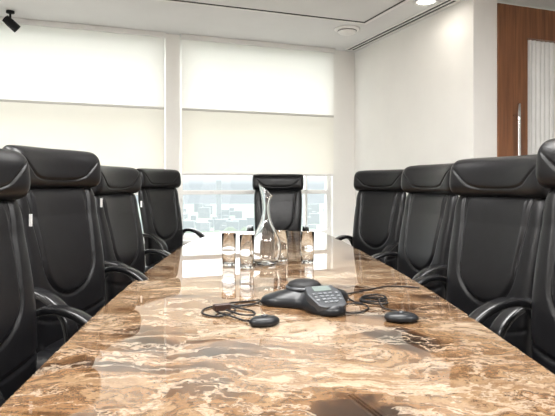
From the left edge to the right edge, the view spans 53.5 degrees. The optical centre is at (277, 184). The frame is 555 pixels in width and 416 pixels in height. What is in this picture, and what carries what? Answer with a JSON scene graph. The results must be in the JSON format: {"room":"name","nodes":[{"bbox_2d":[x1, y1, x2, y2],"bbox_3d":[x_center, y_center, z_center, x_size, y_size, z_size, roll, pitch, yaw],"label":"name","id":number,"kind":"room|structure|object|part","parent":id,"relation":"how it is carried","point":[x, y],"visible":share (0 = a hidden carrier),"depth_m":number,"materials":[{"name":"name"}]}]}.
{"room":"conference room","nodes":[
{"label":"conference room","id":0,"kind":"room"},
{"bbox_2d":[144,34,354,265],"bbox_3d":[-1.545,-0.180,5.495,5.250,2.700,0.170,0,0,-20],"label":"wall","id":1,"kind":"structure","parent":0,"point":[342,182],"depth_m":6.26,"materials":[{"name":"paint"}]},
{"bbox_2d":[180,37,330,239],"bbox_3d":[-0.219,-0.480,6.016,1.740,2.100,0.061,0,0,-20],"label":"window","id":2,"kind":"structure","parent":1,"relation":"in","point":[191,236],"depth_m":5.89,"materials":[{"name":"white metal"}]},
{"bbox_2d":[181,34,334,175],"bbox_3d":[-0.170,-0.815,5.885,1.730,1.429,0.051,0,0,-20],"label":"roller blind","id":3,"kind":"object","parent":2,"relation":"attached to","point":[249,108],"visible":0.98,"depth_m":5.87,"materials":[{"name":"white fabric"}]},
{"bbox_3d":[-0.171,-0.771,5.888,1.714,0.023,0.015,0,0,-20],"label":"joining rail","id":4,"kind":"part","parent":3,"relation":"part of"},
{"bbox_3d":[-0.171,-0.112,5.888,1.714,0.024,0.017,0,0,-20],"label":"rail","id":5,"kind":"part","parent":3,"relation":"part of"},
{"bbox_2d":[182,235,352,243],"bbox_3d":[-1.254,0.583,5.502,4.600,0.025,0.062,0,0,-20],"label":"trim","id":6,"kind":"structure","parent":1,"relation":"attached to","point":[335,236],"depth_m":5.65,"materials":[{"name":"white paint"}]},
{"bbox_2d":[0,0,554,51],"bbox_3d":[1.105,-1.580,2.038,8.000,0.100,8.600,0,0,-20],"label":"ceiling","id":7,"kind":"structure","parent":0,"point":[149,15],"depth_m":5.00,"materials":[{"name":"paint"}]},
{"bbox_2d":[2,10,19,31],"bbox_3d":[-2.341,-1.438,4.839,0.146,0.181,0.076,0,0,-32],"label":"spotlight","id":8,"kind":"object","parent":7,"relation":"attached to","point":[7,20],"visible":1,"depth_m":4.81,"materials":[{"name":"black metal"}]},
{"bbox_2d":[0,16,165,168],"bbox_3d":[-2.264,-0.815,5.104,2.430,1.429,0.051,0,0,-20],"label":"roller blind","id":9,"kind":"object","parent":7,"relation":"hanging from","point":[97,90],"visible":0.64,"depth_m":5.26,"materials":[{"name":"white fabric"}]},
{"bbox_3d":[-2.265,-0.771,5.108,2.414,0.023,0.015,0,0,-20],"label":"joining rail","id":10,"kind":"part","parent":9,"relation":"part of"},
{"bbox_2d":[157,0,409,24],"bbox_3d":[-0.069,-1.525,1.264,4.460,0.010,6.770,0,0,-20],"label":"trim","id":11,"kind":"structure","parent":7,"relation":"attached to","point":[405,1],"depth_m":4.82,"materials":[{"name":"white paint"}]},
{"bbox_2d":[334,25,359,35],"bbox_3d":[0.681,-1.502,5.384,0.250,0.055,0.250,0,0,-2],"label":"smoke detector","id":12,"kind":"object","parent":7,"relation":"attached to","point":[345,30],"visible":1,"depth_m":5.32,"materials":[{"name":"white plastic"}]},
{"bbox_2d":[345,0,459,50],"bbox_3d":[1.133,-1.524,5.368,0.120,0.012,1.820,0,0,-20],"label":"ceiling vent","id":13,"kind":"object","parent":7,"relation":"in","point":[443,4],"visible":1,"depth_m":5.18,"materials":[{"name":"white metal"}]},
{"bbox_2d":[414,0,437,5],"bbox_3d":[1.236,-1.524,4.577,0.200,0.011,0.200,0,0,-2],"label":"recessed light","id":14,"kind":"object","parent":7,"relation":"in","point":[416,2],"visible":1,"depth_m":4.60,"materials":[{"name":"white"}]},
{"bbox_2d":[355,0,484,207],"bbox_3d":[1.296,-0.180,5.418,0.120,2.700,2.000,0,0,-20],"label":"wall","id":15,"kind":"structure","parent":0,"point":[420,88],"depth_m":5.08,"materials":[{"name":"paint"}]},
{"bbox_2d":[485,0,496,157],"bbox_3d":[2.842,-0.180,4.991,2.480,2.700,0.120,0,0,-20],"label":"wall","id":16,"kind":"structure","parent":0,"point":[490,5],"depth_m":4.52,"materials":[{"name":"paint"}]},
{"bbox_2d":[497,3,554,156],"bbox_3d":[2.384,-0.165,4.746,1.210,2.670,0.159,0,0,-20],"label":"door","id":17,"kind":"structure","parent":16,"relation":"in","point":[525,35],"depth_m":4.62,"materials":[{"name":"brown wood"}]},
{"bbox_3d":[1.990,-0.250,4.529,0.027,0.840,0.028,0,0,-20],"label":"handle","id":18,"kind":"part","parent":17,"relation":"part of","materials":[{"name":"silver metal"}]},
{"bbox_3d":[2.444,-0.095,4.813,0.750,2.290,0.016,0,0,-20],"label":"slatted panel","id":19,"kind":"part","parent":17,"relation":"part of","materials":[{"name":"fabric"}]},
{"bbox_3d":[1.104,1.220,2.038,8.000,0.100,8.600,0,0,-20],"label":"floor","id":20,"kind":"structure","parent":0,"visible":0},
{"bbox_2d":[0,148,91,406],"bbox_3d":[-0.682,0.525,1.531,0.605,1.286,0.611,0,0,8],"label":"office chair","id":21,"kind":"object","parent":20,"relation":"on","point":[19,315],"visible":0.71,"depth_m":1.70,"materials":[{"name":"black leather"}]},
{"bbox_3d":[-0.776,0.577,1.281,0.333,0.358,0.090,0,0,8],"label":"armrest","id":22,"kind":"part","parent":21,"relation":"part of","materials":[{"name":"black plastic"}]},
{"bbox_3d":[-0.868,0.372,1.556,0.158,0.675,0.488,0,0,8],"label":"backrest","id":23,"kind":"part","parent":21,"relation":"part of","materials":[{"name":"black leather"}]},
{"bbox_3d":[-0.707,0.577,1.797,0.333,0.358,0.090,0,0,8],"label":"armrest","id":24,"kind":"part","parent":21,"relation":"part of","materials":[{"name":"black plastic"}]},
{"bbox_2d":[2,145,147,370],"bbox_3d":[-0.716,0.508,2.190,0.605,1.322,0.611,0,0,18],"label":"office chair","id":25,"kind":"object","parent":20,"relation":"on","point":[64,241],"visible":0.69,"depth_m":2.22,"materials":[{"name":"black leather"}]},
{"bbox_3d":[-0.661,0.665,2.173,0.490,0.121,0.494,0,0,18],"label":"seat","id":26,"kind":"part","parent":25,"relation":"part of","materials":[{"name":"black leather"}]},
{"bbox_3d":[-0.852,0.542,1.960,0.333,0.358,0.090,0,0,18],"label":"armrest","id":27,"kind":"part","parent":25,"relation":"part of","materials":[{"name":"black plastic"}]},
{"bbox_3d":[-0.895,0.338,2.247,0.158,0.675,0.488,0,0,18],"label":"backrest","id":28,"kind":"part","parent":25,"relation":"part of","materials":[{"name":"black leather"}]},
{"bbox_3d":[-0.695,0.542,2.456,0.333,0.358,0.090,0,0,18],"label":"armrest","id":29,"kind":"part","parent":25,"relation":"part of","materials":[{"name":"black plastic"}]},
{"bbox_2d":[91,165,169,304],"bbox_3d":[-0.757,0.528,3.189,0.605,1.282,0.611,0,0,13],"label":"office chair","id":30,"kind":"object","parent":20,"relation":"on","point":[118,216],"visible":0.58,"depth_m":3.19,"materials":[{"name":"black leather"}]},
{"bbox_3d":[-0.941,0.378,3.230,0.158,0.675,0.488,0,0,13],"label":"backrest","id":31,"kind":"part","parent":30,"relation":"part of","materials":[{"name":"black leather"}]},
{"bbox_3d":[-0.873,0.582,2.948,0.333,0.358,0.090,0,0,13],"label":"armrest","id":32,"kind":"part","parent":30,"relation":"part of","materials":[{"name":"black plastic"}]},
{"bbox_3d":[-0.759,0.582,3.456,0.333,0.358,0.090,0,0,13],"label":"armrest","id":33,"kind":"part","parent":30,"relation":"part of","materials":[{"name":"black plastic"}]},
{"bbox_2d":[137,168,204,271],"bbox_3d":[-0.819,0.515,4.530,0.605,1.306,0.611,0,0,28],"label":"office chair","id":34,"kind":"object","parent":20,"relation":"on","point":[160,212],"visible":0.7,"depth_m":4.57,"materials":[{"name":"black leather"}]},
{"bbox_3d":[-0.768,0.680,4.504,0.490,0.121,0.494,0,0,28],"label":"seat","id":35,"kind":"part","parent":34,"relation":"part of","materials":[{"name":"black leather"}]},
{"bbox_3d":[-0.992,0.557,4.327,0.333,0.358,0.090,0,0,28],"label":"armrest","id":36,"kind":"part","parent":34,"relation":"part of","materials":[{"name":"black plastic"}]},
{"bbox_3d":[-0.985,0.352,4.617,0.158,0.675,0.488,0,0,28],"label":"backrest","id":37,"kind":"part","parent":34,"relation":"part of","materials":[{"name":"black leather"}]},
{"bbox_3d":[-0.751,0.557,4.789,0.333,0.358,0.090,0,0,28],"label":"armrest","id":38,"kind":"part","parent":34,"relation":"part of","materials":[{"name":"black plastic"}]},
{"bbox_2d":[0,231,554,415],"bbox_3d":[-0.004,0.795,2.202,1.236,0.750,5.600,0,0,-2],"label":"conference table","id":39,"kind":"object","parent":20,"relation":"on","point":[151,350],"visible":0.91,"depth_m":1.35,"materials":[{"name":"stone"}]},
{"bbox_2d":[213,302,230,311],"bbox_3d":[-0.182,0.398,1.794,0.056,0.022,0.026,0,0,-25],"label":"plug","id":40,"kind":"object","parent":39,"relation":"on","point":[219,306],"visible":0.98,"depth_m":1.78,"materials":[{"name":"brown plastic"}]},
{"bbox_2d":[222,233,235,265],"bbox_3d":[-0.254,0.336,2.872,0.076,0.168,0.076,0,0,-2],"label":"drinking glass","id":41,"kind":"object","parent":39,"relation":"on","point":[228,239],"visible":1,"depth_m":2.84,"materials":[{"name":"clear glass"}]},
{"bbox_2d":[201,301,259,321],"bbox_3d":[-0.153,0.414,1.803,0.196,0.012,0.279,0,0,-2],"label":"cable","id":42,"kind":"object","parent":39,"relation":"on","point":[234,308],"visible":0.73,"depth_m":1.76,"materials":[{"name":"black rubber"}]},
{"bbox_2d":[226,299,259,315],"bbox_3d":[-0.115,0.411,1.862,0.115,0.018,0.247,0,0,-2],"label":"cable","id":43,"kind":"object","parent":39,"relation":"on","point":[254,312],"visible":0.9,"depth_m":1.84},
{"bbox_2d":[239,234,253,268],"bbox_3d":[-0.155,0.336,2.776,0.076,0.168,0.076,0,0,-2],"label":"drinking glass","id":44,"kind":"object","parent":39,"relation":"on","point":[246,241],"visible":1,"depth_m":2.75,"materials":[{"name":"clear glass"}]},
{"bbox_2d":[249,314,279,326],"bbox_3d":[-0.040,0.404,1.650,0.097,0.030,0.071,0,0,-25],"label":"microphone","id":45,"kind":"object","parent":39,"relation":"on","point":[264,320],"visible":1,"depth_m":1.62,"materials":[{"name":"grey plastic"}]},
{"bbox_2d":[254,184,280,265],"bbox_3d":[-0.061,0.207,2.890,0.162,0.425,0.162,0,0,-2],"label":"carafe","id":46,"kind":"object","parent":39,"relation":"on","point":[267,244],"visible":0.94,"depth_m":2.84,"materials":[{"name":"clear glass"}]},
{"bbox_2d":[276,230,287,261],"bbox_3d":[0.020,0.336,3.034,0.076,0.168,0.076,0,0,-2],"label":"drinking glass","id":47,"kind":"object","parent":39,"relation":"on","point":[283,234],"visible":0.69,"depth_m":3.00,"materials":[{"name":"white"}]},
{"bbox_2d":[260,278,348,316],"bbox_3d":[0.103,0.377,1.907,0.328,0.085,0.334,0,0,-2],"label":"phone","id":48,"kind":"object","parent":39,"relation":"on","point":[306,294],"visible":1,"depth_m":1.86,"materials":[{"name":"grey plastic"}]},
{"bbox_2d":[287,278,320,287],"bbox_3d":[0.095,0.352,1.956,0.124,0.036,0.124,0,0,-2],"label":"speaker grille","id":49,"kind":"object","parent":48,"relation":"attached to","point":[300,282],"depth_m":1.92,"materials":[{"name":"black plastic"}]},
{"bbox_2d":[300,231,313,263],"bbox_3d":[0.161,0.336,2.960,0.076,0.168,0.076,0,0,-2],"label":"drinking glass","id":50,"kind":"object","parent":39,"relation":"on","point":[306,237],"visible":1,"depth_m":2.93,"materials":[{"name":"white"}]},
{"bbox_2d":[345,303,368,313],"bbox_3d":[0.265,0.415,1.858,0.084,0.009,0.158,0,0,17],"label":"cable","id":51,"kind":"object","parent":39,"relation":"on","point":[347,303],"visible":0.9,"depth_m":1.82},
{"bbox_2d":[348,294,395,310],"bbox_3d":[0.364,0.406,1.895,0.106,0.030,0.313,0,0,-26],"label":"cable","id":52,"kind":"object","parent":39,"relation":"on","point":[362,300],"visible":0.93,"depth_m":1.93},
{"bbox_2d":[347,285,419,293],"bbox_3d":[0.396,0.414,2.188,0.362,0.012,0.089,0,0,-26],"label":"cable","id":53,"kind":"object","parent":39,"relation":"on","point":[389,285],"visible":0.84,"depth_m":2.23,"materials":[{"name":"black rubber"}]},
{"bbox_2d":[384,311,418,322],"bbox_3d":[0.382,0.404,1.698,0.106,0.030,0.078,0,0,9],"label":"microphone","id":54,"kind":"object","parent":39,"relation":"on","point":[393,316],"visible":1,"depth_m":1.67,"materials":[{"name":"grey plastic"}]},
{"bbox_2d":[247,174,308,230],"bbox_3d":[0.004,0.528,5.388,0.611,1.282,0.605,0,0,0],"label":"office chair","id":55,"kind":"object","parent":20,"relation":"on","point":[286,200],"visible":0.52,"depth_m":5.55,"materials":[{"name":"black leather"}]},
{"bbox_3d":[-0.256,0.582,5.449,0.090,0.358,0.333,0,0,0],"label":"armrest","id":56,"kind":"part","parent":55,"relation":"part of","materials":[{"name":"black plastic"}]},
{"bbox_3d":[0.005,0.378,5.575,0.488,0.675,0.158,0,0,0],"label":"backrest","id":57,"kind":"part","parent":55,"relation":"part of","materials":[{"name":"black leather"}]},
{"bbox_3d":[0.264,0.582,5.446,0.090,0.358,0.333,0,0,0],"label":"armrest","id":58,"kind":"part","parent":55,"relation":"part of","materials":[{"name":"black plastic"}]},
{"bbox_2d":[335,169,405,269],"bbox_3d":[0.631,0.525,4.094,0.605,1.286,0.611,0,0,-37],"label":"office chair","id":59,"kind":"object","parent":20,"relation":"on","point":[380,201],"visible":0.62,"depth_m":4.17,"materials":[{"name":"black leather"}]},
{"bbox_3d":[0.520,0.577,4.337,0.333,0.358,0.090,0,0,-37],"label":"armrest","id":60,"kind":"part","parent":59,"relation":"part of","materials":[{"name":"black plastic"}]},
{"bbox_3d":[0.780,0.372,4.208,0.158,0.675,0.488,0,0,-37],"label":"backrest","id":61,"kind":"part","parent":59,"relation":"part of","materials":[{"name":"black leather"}]},
{"bbox_3d":[0.837,0.577,3.924,0.333,0.358,0.090,0,0,-37],"label":"armrest","id":62,"kind":"part","parent":59,"relation":"part of","materials":[{"name":"black plastic"}]},
{"bbox_2d":[372,163,458,299],"bbox_3d":[0.662,0.525,3.010,0.605,1.286,0.611,0,0,-17],"label":"office chair","id":63,"kind":"object","parent":20,"relation":"on","point":[430,203],"visible":0.51,"depth_m":3.03,"materials":[{"name":"black leather"}]},
{"bbox_3d":[0.641,0.577,3.276,0.333,0.358,0.090,0,0,-17],"label":"armrest","id":64,"kind":"part","parent":63,"relation":"part of","materials":[{"name":"black plastic"}]},
{"bbox_3d":[0.841,0.372,3.066,0.158,0.675,0.488,0,0,-17],"label":"backrest","id":65,"kind":"part","parent":63,"relation":"part of","materials":[{"name":"black leather"}]},
{"bbox_3d":[0.798,0.577,2.779,0.333,0.358,0.090,0,0,-17],"label":"armrest","id":66,"kind":"part","parent":63,"relation":"part of","materials":[{"name":"black plastic"}]},
{"bbox_2d":[413,154,550,357],"bbox_3d":[0.710,0.525,2.151,0.605,1.286,0.611,0,0,-22],"label":"office chair","id":67,"kind":"object","parent":20,"relation":"on","point":[498,216],"visible":0.6,"depth_m":2.18,"materials":[{"name":"black leather"}]},
{"bbox_3d":[0.666,0.577,2.414,0.333,0.358,0.090,0,0,-22],"label":"armrest","id":68,"kind":"part","parent":67,"relation":"part of","materials":[{"name":"black plastic"}]},
{"bbox_3d":[0.884,0.372,2.223,0.158,0.675,0.488,0,0,-22],"label":"backrest","id":69,"kind":"part","parent":67,"relation":"part of","materials":[{"name":"black leather"}]},
{"bbox_3d":[0.865,0.577,1.933,0.333,0.358,0.090,0,0,-22],"label":"armrest","id":70,"kind":"part","parent":67,"relation":"part of","materials":[{"name":"black plastic"}]},
{"bbox_2d":[468,138,554,373],"bbox_3d":[0.735,0.508,1.483,0.605,1.322,0.611,0,0,-14],"label":"office chair","id":71,"kind":"object","parent":20,"relation":"on","point":[541,311],"visible":0.62,"depth_m":1.70,"materials":[{"name":"black leather"}]},
{"bbox_3d":[0.728,0.542,1.750,0.333,0.358,0.090,0,0,-14],"label":"armrest","id":72,"kind":"part","parent":71,"relation":"part of","materials":[{"name":"black plastic"}]},
{"bbox_3d":[0.916,0.338,1.530,0.158,0.675,0.488,0,0,-14],"label":"backrest","id":73,"kind":"part","parent":71,"relation":"part of","materials":[{"name":"black leather"}]},
{"label":"outside","id":74,"kind":"structure","parent":0,"visible":0},
{"bbox_2d":[138,204,324,230],"bbox_3d":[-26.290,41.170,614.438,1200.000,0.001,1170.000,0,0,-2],"label":"ground","id":75,"kind":"structure","parent":74,"point":[247,210],"depth_m":854.44,"materials":[{"name":"white"}]},
{"bbox_2d":[142,227,315,233],"bbox_3d":[-6.887,35.685,317.396,453.628,12.156,186.207,0,0,-2],"label":"treetops","id":76,"kind":"object","parent":75,"relation":"on","point":[227,228],"visible":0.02,"depth_m":386.92,"materials":[{"name":"green plant"}]},
{"bbox_2d":[141,180,324,231],"bbox_3d":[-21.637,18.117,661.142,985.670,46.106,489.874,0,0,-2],"label":"cityscape","id":77,"kind":"object","parent":75,"relation":"on","point":[204,210],"visible":0.1,"depth_m":585.67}
]}

